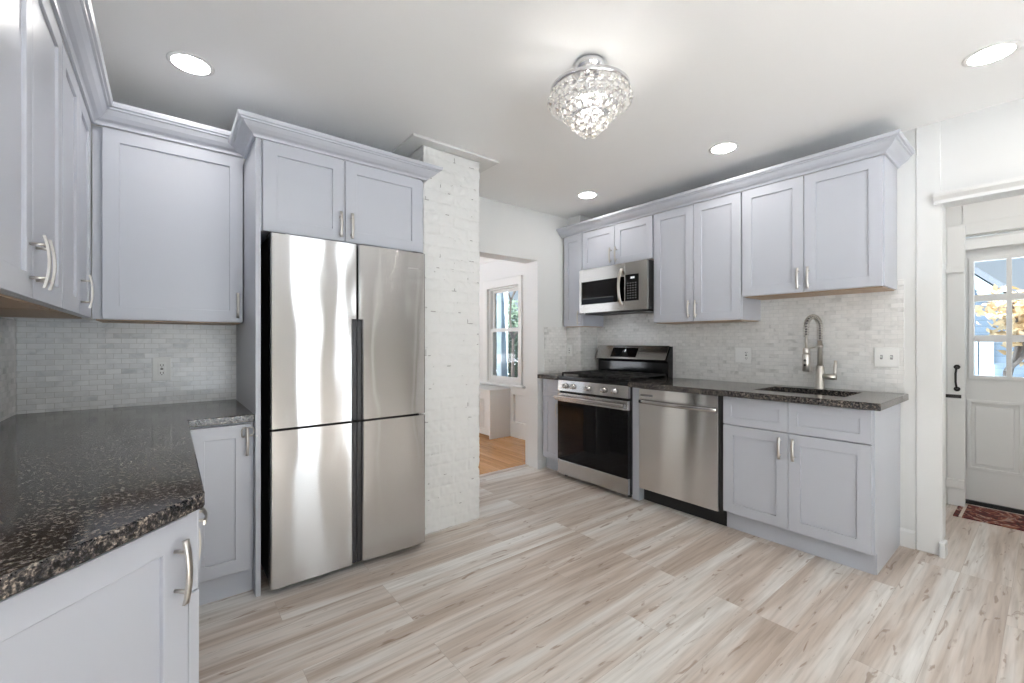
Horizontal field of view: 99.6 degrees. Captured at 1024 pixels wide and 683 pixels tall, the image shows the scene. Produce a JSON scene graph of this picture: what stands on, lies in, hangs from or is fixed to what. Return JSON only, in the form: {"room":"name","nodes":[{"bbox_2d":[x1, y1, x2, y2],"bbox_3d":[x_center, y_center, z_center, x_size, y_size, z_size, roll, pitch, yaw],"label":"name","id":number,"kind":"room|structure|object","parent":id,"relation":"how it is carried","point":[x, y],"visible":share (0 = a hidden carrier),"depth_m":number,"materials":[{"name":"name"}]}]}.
{"room":"kitchen","nodes":[
{"label":"kitchen","id":0,"kind":"room"},
{"bbox_2d":[14,97,566,468],"bbox_3d":[-0.267,-0.022,3.883,5.570,2.485,0.180,0,0,-39],"label":"wall","id":1,"kind":"structure","parent":0,"point":[507,232],"depth_m":4.20,"materials":[{"name":"paint"}]},
{"bbox_2d":[16,318,235,413],"bbox_3d":[-2.027,0.115,2.355,0.894,0.460,0.008,0,0,-39],"label":"tile backsplash","id":2,"kind":"structure","parent":1,"relation":"attached to","point":[62,365],"depth_m":2.29,"materials":[{"name":"tile"}]},
{"bbox_2d":[152,357,170,380],"bbox_3d":[-1.946,0.147,2.407,0.082,0.130,0.011,0,0,-39],"label":"wall outlet","id":3,"kind":"object","parent":2,"relation":"attached to","point":[161,366],"visible":1,"depth_m":2.40,"materials":[{"name":"white plastic"}]},
{"bbox_2d":[158,363,165,374],"bbox_3d":[-1.945,0.147,2.405,0.034,0.068,0.003,0,0,-39],"label":"receptacle","id":4,"kind":"object","parent":3,"relation":"attached to","point":[161,366],"depth_m":2.40,"materials":[{"name":"white plastic"}]},
{"bbox_2d":[92,125,242,324],"bbox_3d":[-1.802,-0.559,2.304,0.602,0.910,0.366,0,0,-39],"label":"upper cabinet","id":5,"kind":"object","parent":1,"relation":"attached to","point":[167,216],"visible":1,"depth_m":2.17,"materials":[{"name":"paint"}]},
{"bbox_2d":[261,140,422,252],"bbox_3d":[-1.080,-0.760,2.620,0.866,0.438,0.758,0,0,-39],"label":"upper cabinet","id":6,"kind":"object","parent":1,"relation":"attached to","point":[304,193],"visible":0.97,"depth_m":2.30,"materials":[{"name":"paint"}]},
{"bbox_2d":[228,109,442,182],"bbox_3d":[-0.949,-1.018,2.438,1.052,0.076,0.394,0,0,-39],"label":"crown molding","id":7,"kind":"structure","parent":6,"relation":"attached to","point":[247,126],"depth_m":2.22,"materials":[{"name":"paint"}]},
{"bbox_2d":[376,133,498,172],"bbox_3d":[-0.561,-1.257,3.086,0.647,0.015,0.698,0,0,-39],"label":"trim","id":8,"kind":"structure","parent":1,"relation":"attached to","point":[414,141],"depth_m":2.82,"materials":[{"name":"white paint"}]},
{"bbox_2d":[537,460,541,468],"bbox_3d":[0.264,1.180,4.184,0.056,0.080,0.012,0,0,-39],"label":"baseboard","id":9,"kind":"structure","parent":1,"relation":"attached to","point":[539,463],"depth_m":4.18,"materials":[{"name":"white paint"}]},
{"bbox_2d":[544,327,596,373],"bbox_3d":[0.592,0.076,4.348,0.584,0.460,0.166,0,0,-8],"label":"tile backsplash","id":10,"kind":"structure","parent":1,"relation":"attached to","point":[583,340],"depth_m":4.33,"materials":[{"name":"tile"}]},
{"bbox_2d":[567,345,572,355],"bbox_3d":[0.581,0.080,4.375,0.011,0.118,0.075,0,0,-39],"label":"wall outlet","id":11,"kind":"object","parent":10,"relation":"attached to","point":[569,347],"visible":1,"depth_m":4.37,"materials":[{"name":"white plastic"}]},
{"bbox_2d":[567,215,596,236],"bbox_3d":[0.717,-0.500,4.437,0.260,1.530,0.183,0,0,-39],"label":"trim","id":12,"kind":"structure","parent":1,"relation":"attached to","point":[576,219],"depth_m":4.34,"materials":[{"name":"paint"}]},
{"bbox_2d":[478,259,524,427],"bbox_3d":[-0.457,-0.022,6.349,0.140,2.485,3.910,0,0,-39],"label":"wall","id":13,"kind":"structure","parent":0,"point":[496,269],"depth_m":5.86,"materials":[{"name":"paint"}]},
{"bbox_2d":[479,257,497,263],"bbox_3d":[-0.508,-1.197,6.228,0.090,0.134,3.775,0,0,-39],"label":"trim","id":14,"kind":"structure","parent":13,"relation":"attached to","point":[482,259],"depth_m":6.08,"materials":[{"name":"white paint"}]},
{"bbox_2d":[483,275,521,385],"bbox_3d":[-0.141,-0.152,5.823,0.022,1.405,0.855,0,0,-39],"label":"trim","id":15,"kind":"structure","parent":13,"relation":"attached to","point":[516,280],"depth_m":5.83,"materials":[{"name":"white paint"}]},
{"bbox_2d":[480,381,524,388],"bbox_3d":[-0.143,0.565,5.799,0.054,0.027,0.950,0,0,-39],"label":"trim","id":16,"kind":"structure","parent":13,"relation":"attached to","point":[483,382],"depth_m":5.73,"materials":[{"name":"white paint"}]},
{"bbox_2d":[489,285,517,382],"bbox_3d":[-0.075,-0.107,5.854,0.080,1.275,0.690,0,0,-39],"label":"window","id":17,"kind":"structure","parent":13,"relation":"in","point":[492,292],"depth_m":6.06,"materials":[{"name":"white paint"}]},
{"bbox_2d":[510,387,524,439],"bbox_3d":[0.343,0.900,5.208,0.034,0.640,1.130,0,0,-39],"label":"trim","id":18,"kind":"structure","parent":13,"relation":"attached to","point":[517,429],"depth_m":5.57,"materials":[{"name":"white paint"}]},
{"bbox_2d":[49,0,1023,218],"bbox_3d":[1.503,-1.315,1.732,5.890,0.100,5.670,0,0,-39],"label":"ceiling","id":19,"kind":"structure","parent":0,"point":[784,81],"depth_m":2.03,"materials":[{"name":"paint"}]},
{"bbox_2d":[166,51,214,76],"bbox_3d":[-1.458,-1.262,1.967,0.180,0.005,0.180,0,0,-39],"label":"recessed light","id":20,"kind":"object","parent":19,"relation":"in","point":[189,63],"visible":1,"depth_m":1.96,"materials":[{"name":"white plastic"}]},
{"bbox_2d":[577,191,597,198],"bbox_3d":[0.647,-1.262,3.714,0.180,0.005,0.180,0,0,-39],"label":"recessed light","id":21,"kind":"object","parent":19,"relation":"in","point":[589,194],"visible":1,"depth_m":3.71,"materials":[{"name":"white plastic"}]},
{"bbox_2d":[547,54,632,138],"bbox_3d":[0.351,-1.098,1.960,0.381,0.333,0.382,0,0,-32],"label":"crystal chandelier","id":22,"kind":"object","parent":19,"relation":"hanging from","point":[588,120],"visible":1,"depth_m":1.89,"materials":[{"name":"clear glass"}]},
{"bbox_2d":[708,142,738,153],"bbox_3d":[1.376,-1.262,2.816,0.180,0.005,0.180,0,0,-39],"label":"recessed light","id":23,"kind":"object","parent":19,"relation":"in","point":[725,147],"visible":1,"depth_m":2.81,"materials":[{"name":"white plastic"}]},
{"bbox_2d":[962,40,1022,66],"bbox_3d":[2.100,-1.262,1.899,0.180,0.005,0.180,0,0,-39],"label":"recessed light","id":24,"kind":"object","parent":19,"relation":"in","point":[995,52],"visible":1,"depth_m":1.89,"materials":[{"name":"white plastic"}]},
{"bbox_2d":[199,433,1023,682],"bbox_3d":[0.270,1.270,3.275,5.890,0.100,9.620,0,0,-39],"label":"floor","id":25,"kind":"structure","parent":0,"point":[557,577],"depth_m":1.99,"materials":[{"name":"wood"}]},
{"bbox_2d":[0,510,198,682],"bbox_3d":[-0.793,0.800,0.586,0.628,0.839,0.621,0,0,-39],"label":"base cabinet","id":26,"kind":"object","parent":25,"relation":"on","point":[128,613],"visible":0.84,"depth_m":0.83,"materials":[{"name":"paint"}]},
{"bbox_2d":[196,507,207,588],"bbox_3d":[-1.334,0.800,1.299,0.663,0.839,1.155,0,0,-39],"label":"base cabinet","id":27,"kind":"object","parent":25,"relation":"on","point":[203,510],"visible":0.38,"depth_m":1.03,"materials":[{"name":"paint"}]},
{"bbox_2d":[0,399,254,600],"bbox_3d":[-1.245,0.362,1.369,0.902,0.035,2.525,0,0,-39],"label":"countertop","id":28,"kind":"structure","parent":27,"relation":"on","point":[77,486],"depth_m":1.08,"materials":[{"name":"stone"}]},
{"bbox_2d":[190,422,257,605],"bbox_3d":[-1.551,0.800,2.274,0.284,0.839,0.727,0,0,-39],"label":"base cabinet","id":29,"kind":"object","parent":25,"relation":"on","point":[224,458],"depth_m":2.04,"materials":[{"name":"paint"}]},
{"bbox_2d":[236,138,260,596],"bbox_3d":[-1.445,0.117,2.362,0.022,2.206,0.724,0,0,-39],"label":"panel","id":30,"kind":"object","parent":25,"relation":"on","point":[248,333],"visible":0.56,"depth_m":2.10,"materials":[{"name":"paint"}]},
{"bbox_2d":[261,231,424,590],"bbox_3d":[-1.063,0.343,2.606,0.812,1.754,0.741,0,0,-39],"label":"refrigerator","id":31,"kind":"object","parent":25,"relation":"on","point":[343,324],"visible":0.93,"depth_m":2.27,"materials":[{"name":"silver metal"}]},
{"bbox_2d":[392,145,479,534],"bbox_3d":[-0.585,-0.014,3.113,0.441,2.468,0.625,0,0,-39],"label":"brick chimney","id":32,"kind":"object","parent":25,"relation":"on","point":[451,217],"visible":0.55,"depth_m":2.86,"materials":[{"name":"white brick"}]},
{"bbox_2d":[479,384,510,438],"bbox_3d":[-0.564,0.909,6.075,0.367,0.622,1.370,0,0,-39],"label":"radiator cover","id":33,"kind":"object","parent":25,"relation":"on","point":[496,398],"visible":0.31,"depth_m":5.54,"materials":[{"name":"white paint"}]},
{"bbox_2d":[479,398,484,427],"bbox_3d":[-0.689,0.910,5.967,0.006,0.378,1.086,0,0,-39],"label":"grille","id":34,"kind":"object","parent":33,"relation":"attached to","point":[480,398],"depth_m":5.58,"materials":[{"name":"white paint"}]},
{"bbox_2d":[479,464,528,477],"bbox_3d":[-0.191,1.216,4.027,0.870,0.008,0.060,0,0,-39],"label":"trim","id":35,"kind":"structure","parent":25,"relation":"on","point":[524,465],"depth_m":4.10,"materials":[{"name":"wood"}]},
{"bbox_2d":[543,379,559,470],"bbox_3d":[0.489,0.783,4.189,0.378,0.874,0.262,0,0,-39],"label":"base cabinet","id":36,"kind":"object","parent":25,"relation":"on","point":[550,405],"visible":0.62,"depth_m":4.12,"materials":[{"name":"paint"}]},
{"bbox_2d":[537,373,573,379],"bbox_3d":[0.589,0.325,4.273,0.664,0.038,0.277,0,0,-39],"label":"countertop","id":37,"kind":"structure","parent":36,"relation":"on","point":[553,376],"depth_m":4.10,"materials":[{"name":"stone"}]},
{"bbox_2d":[553,345,672,496],"bbox_3d":[0.882,0.624,3.832,0.698,1.192,0.774,0,0,-39],"label":"gas range","id":38,"kind":"object","parent":25,"relation":"on","point":[595,407],"visible":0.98,"depth_m":3.67,"materials":[{"name":"silver metal"}]},
{"bbox_2d":[558,374,672,385],"bbox_3d":[0.908,0.321,3.853,0.630,0.038,0.774,0,0,-39],"label":"cooktop","id":39,"kind":"object","parent":38,"relation":"in","point":[579,379],"depth_m":3.65,"materials":[{"name":"black ceramic"}]},
{"bbox_2d":[633,387,643,500],"bbox_3d":[1.186,0.783,3.539,0.580,0.874,0.060,0,0,-39],"label":"filler panel","id":40,"kind":"object","parent":25,"relation":"on","point":[638,493],"visible":0.24,"depth_m":3.35,"materials":[{"name":"paint"}]},
{"bbox_2d":[638,388,726,525],"bbox_3d":[1.384,0.784,3.248,0.614,0.872,0.636,0,0,-39],"label":"dishwasher","id":41,"kind":"object","parent":25,"relation":"on","point":[681,433],"visible":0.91,"depth_m":3.05,"materials":[{"name":"silver metal"}]},
{"bbox_2d":[723,396,899,574],"bbox_3d":[1.845,0.783,2.710,0.650,0.874,0.774,0,0,-39],"label":"base cabinet","id":42,"kind":"object","parent":25,"relation":"on","point":[817,480],"visible":0.93,"depth_m":2.47,"materials":[{"name":"paint"}]},
{"bbox_2d":[628,378,908,410],"bbox_3d":[1.630,0.325,2.964,0.672,0.038,1.516,0,0,-39],"label":"countertop","id":43,"kind":"structure","parent":42,"relation":"on","point":[854,399],"depth_m":2.74,"materials":[{"name":"stone"}]},
{"bbox_2d":[802,314,836,388],"bbox_3d":[1.991,0.060,2.804,0.201,0.491,0.122,0,0,-27],"label":"kitchen faucet","id":44,"kind":"object","parent":43,"relation":"on","point":[820,376],"visible":1,"depth_m":2.83,"materials":[{"name":"silver metal"}]},
{"bbox_2d":[953,504,1023,530],"bbox_3d":[3.554,1.216,2.772,0.365,0.008,0.994,0,0,-39],"label":"door mat","id":45,"kind":"object","parent":25,"relation":"on","point":[990,516],"visible":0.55,"depth_m":3.02,"materials":[{"name":"red fabric"}]},
{"bbox_2d":[597,98,1023,548],"bbox_3d":[2.497,-0.022,2.514,0.120,2.485,5.410,0,0,-39],"label":"wall","id":46,"kind":"structure","parent":0,"point":[985,145],"depth_m":2.47,"materials":[{"name":"paint"}]},
{"bbox_2d":[564,234,602,326],"bbox_3d":[0.705,-0.603,4.359,0.358,0.898,0.254,0,0,-39],"label":"upper cabinet","id":47,"kind":"object","parent":46,"relation":"attached to","point":[573,245],"visible":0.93,"depth_m":4.28,"materials":[{"name":"paint"}]},
{"bbox_2d":[583,215,653,269],"bbox_3d":[1.028,-0.871,3.954,0.358,0.362,0.775,0,0,-39],"label":"upper cabinet","id":48,"kind":"object","parent":46,"relation":"attached to","point":[630,241],"visible":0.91,"depth_m":3.82,"materials":[{"name":"paint"}]},
{"bbox_2d":[579,259,653,315],"bbox_3d":[1.001,-0.470,3.911,0.455,0.416,0.739,0,0,-39],"label":"microwave","id":49,"kind":"object","parent":48,"relation":"attached to","point":[623,288],"visible":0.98,"depth_m":3.75,"materials":[{"name":"silver metal"}]},
{"bbox_2d":[654,192,760,323],"bbox_3d":[1.489,-0.604,3.377,0.358,0.896,0.697,0,0,-39],"label":"upper cabinet","id":50,"kind":"object","parent":46,"relation":"attached to","point":[698,247],"visible":0.99,"depth_m":3.25,"materials":[{"name":"paint"}]},
{"bbox_2d":[597,279,903,393],"bbox_3d":[1.611,-0.037,3.519,0.008,0.686,2.365,0,0,-39],"label":"tile backsplash","id":51,"kind":"structure","parent":46,"relation":"attached to","point":[853,325],"depth_m":3.06,"materials":[{"name":"tile"}]},
{"bbox_2d":[735,348,750,362],"bbox_3d":[1.766,0.097,3.308,0.011,0.115,0.118,0,0,-39],"label":"wall outlet","id":52,"kind":"object","parent":51,"relation":"attached to","point":[742,355],"visible":1,"depth_m":3.31,"materials":[{"name":"white plastic"}]},
{"bbox_2d":[738,351,741,358],"bbox_3d":[1.750,0.097,3.325,0.004,0.066,0.032,0,0,-39],"label":"switch","id":53,"kind":"object","parent":52,"relation":"attached to","point":[739,352],"depth_m":3.32,"materials":[{"name":"white plastic"}]},
{"bbox_2d":[744,351,748,359],"bbox_3d":[1.779,0.097,3.289,0.003,0.068,0.034,0,0,-39],"label":"receptacle","id":54,"kind":"object","parent":52,"relation":"attached to","point":[746,353],"depth_m":3.29,"materials":[{"name":"white plastic"}]},
{"bbox_2d":[874,347,898,367],"bbox_3d":[2.289,0.090,2.649,0.018,0.122,0.118,0,0,-39],"label":"light switch","id":55,"kind":"object","parent":51,"relation":"attached to","point":[883,356],"visible":1,"depth_m":2.65,"materials":[{"name":"white plastic"}]},
{"bbox_2d":[742,155,896,299],"bbox_3d":[1.947,-0.682,2.804,0.358,0.738,0.765,0,0,-39],"label":"upper cabinet","id":56,"kind":"object","parent":46,"relation":"attached to","point":[833,231],"visible":1,"depth_m":2.65,"materials":[{"name":"paint"}]},
{"bbox_2d":[556,129,914,237],"bbox_3d":[1.413,-1.094,3.445,0.409,0.083,2.595,0,0,-39],"label":"crown molding","id":57,"kind":"structure","parent":56,"relation":"attached to","point":[894,145],"depth_m":2.84,"materials":[{"name":"paint"}]},
{"bbox_2d":[900,527,914,549],"bbox_3d":[2.354,1.167,2.585,0.014,0.105,0.076,0,0,-39],"label":"baseboard","id":58,"kind":"structure","parent":46,"relation":"attached to","point":[907,537],"depth_m":2.58,"materials":[{"name":"white paint"}]},
{"bbox_2d":[916,121,940,554],"bbox_3d":[2.416,-0.022,2.514,0.006,2.484,0.105,0,0,-39],"label":"trim","id":59,"kind":"structure","parent":46,"relation":"attached to","point":[928,137],"depth_m":2.51,"materials":[{"name":"white paint"}]},
{"bbox_2d":[941,204,945,540],"bbox_3d":[2.500,0.172,2.510,0.120,1.925,0.006,0,0,-39],"label":"trim","id":60,"kind":"structure","parent":46,"relation":"attached to","point":[943,209],"depth_m":2.50,"materials":[{"name":"white paint"}]},
{"bbox_2d":[939,539,947,558],"bbox_3d":[2.463,1.177,2.473,0.084,0.085,0.026,0,0,-39],"label":"trim","id":61,"kind":"structure","parent":46,"relation":"attached to","point":[943,545],"depth_m":2.45,"materials":[{"name":"white paint"}]},
{"bbox_2d":[933,175,1023,204],"bbox_3d":[2.716,-0.820,2.100,0.055,0.060,0.970,0,0,-39],"label":"trim","id":62,"kind":"structure","parent":46,"relation":"attached to","point":[1012,184],"depth_m":2.33,"materials":[{"name":"white paint"}]},
{"bbox_2d":[962,205,1023,237],"bbox_3d":[3.882,-0.022,2.846,0.120,2.485,2.400,0,0,-39],"label":"wall","id":63,"kind":"structure","parent":0,"point":[1021,229],"depth_m":3.20,"materials":[{"name":"white paint"}]},
{"bbox_2d":[946,195,1023,225],"bbox_3d":[3.787,-1.083,2.860,0.012,0.363,1.500,0,0,-39],"label":"trim","id":64,"kind":"structure","parent":63,"relation":"attached to","point":[1009,206],"depth_m":3.20,"materials":[{"name":"white paint"}]},
{"bbox_2d":[946,215,1023,235],"bbox_3d":[3.855,-0.855,2.760,0.030,0.090,1.740,0,0,-39],"label":"trim","id":65,"kind":"structure","parent":63,"relation":"attached to","point":[1015,222],"depth_m":3.16,"materials":[{"name":"white paint"}]},
{"bbox_2d":[965,231,1023,514],"bbox_3d":[3.659,0.214,3.064,0.066,2.011,0.925,0,0,-39],"label":"entry door","id":66,"kind":"structure","parent":63,"relation":"in","point":[994,405],"depth_m":3.18,"materials":[{"name":"white paint"}]},
{"bbox_2d":[965,233,1023,250],"bbox_3d":[3.630,-0.734,3.041,0.040,0.072,0.685,0,0,-39],"label":"window blind","id":67,"kind":"object","parent":63,"relation":"attached to","point":[1015,239],"visible":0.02,"depth_m":3.15,"materials":[{"name":"white plastic"}]},
{"bbox_3d":[-0.751,-0.022,-0.069,0.120,2.485,5.670,0,0,-39],"label":"wall","id":68,"kind":"structure","parent":0,"visible":0},
{"bbox_2d":[0,317,15,421],"bbox_3d":[-1.787,0.118,1.331,0.008,0.454,1.910,0,0,-39],"label":"tile backsplash","id":69,"kind":"structure","parent":68,"relation":"attached to","point":[7,326],"depth_m":1.96,"materials":[{"name":"tile"}]},
{"bbox_2d":[0,0,61,309],"bbox_3d":[-1.346,-0.561,1.044,0.336,0.906,0.822,0,0,-39],"label":"upper cabinet","id":70,"kind":"object","parent":68,"relation":"attached to","point":[30,36],"visible":1,"depth_m":1.10,"materials":[{"name":"paint"}]},
{"bbox_2d":[50,0,242,157],"bbox_3d":[-1.232,-1.062,1.592,0.602,0.095,1.535,0,0,-39],"label":"crown molding","id":71,"kind":"structure","parent":70,"relation":"on","point":[75,19],"depth_m":1.89,"materials":[{"name":"paint"}]},
{"bbox_2d":[0,40,93,318],"bbox_3d":[-1.826,-0.561,1.644,0.336,0.906,0.708,0,0,-39],"label":"upper cabinet","id":72,"kind":"object","parent":68,"relation":"attached to","point":[77,283],"visible":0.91,"depth_m":1.67,"materials":[{"name":"paint"}]},
{"bbox_3d":[2.829,-0.022,3.131,1.170,2.485,0.120,0,0,-39],"label":"wall","id":73,"kind":"structure","parent":0,"visible":0},
{"bbox_2d":[946,225,964,506],"bbox_3d":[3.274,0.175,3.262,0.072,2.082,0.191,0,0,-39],"label":"plank door","id":74,"kind":"structure","parent":73,"relation":"in","point":[955,236],"depth_m":3.23,"materials":[{"name":"white paint"}]},
{"label":"outside","id":75,"kind":"structure","parent":0,"visible":0},
{"bbox_3d":[4.691,2.070,10.149,100.000,0.200,110.000,0,0,-39],"label":"ground","id":76,"kind":"structure","parent":75,"visible":0},
{"bbox_2d":[497,292,507,376],"bbox_3d":[-0.187,0.220,8.324,0.340,3.500,0.340,0,0,-39],"label":"porch column","id":77,"kind":"structure","parent":76,"relation":"on","point":[502,298],"depth_m":8.26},
{"bbox_2d":[496,299,517,376],"bbox_3d":[-0.048,0.257,20.202,8.015,4.628,8.012,0,0,-39],"label":"hedge","id":78,"kind":"object","parent":76,"relation":"on","point":[514,315],"visible":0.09,"depth_m":18.61,"materials":[{"name":"green plant"}]},
{"bbox_2d":[975,267,1023,376],"bbox_3d":[10.939,-0.830,12.646,7.520,5.600,5.940,0,0,-39],"label":"neighbor house","id":79,"kind":"structure","parent":76,"relation":"on","point":[989,361],"depth_m":8.70,"materials":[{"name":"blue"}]},
{"bbox_2d":[975,284,1023,375],"bbox_3d":[7.416,0.526,6.046,2.184,2.895,1.452,0,0,-17],"label":"tree","id":80,"kind":"object","parent":76,"relation":"on","point":[1017,305],"visible":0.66,"depth_m":5.99,"materials":[{"name":"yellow plant"}]},
{"bbox_3d":[-4.517,1.962,20.711,1.600,0.014,22.000,0,0,-39],"label":"road","id":81,"kind":"object","parent":76,"relation":"on","visible":0},
{"bbox_2d":[496,291,517,376],"bbox_3d":[-0.316,-1.101,14.525,4.885,6.152,3.113,0,0,-42],"label":"bare tree","id":82,"kind":"object","parent":81,"relation":"on","point":[513,335],"visible":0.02,"depth_m":14.38,"materials":[{"name":"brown plant"}]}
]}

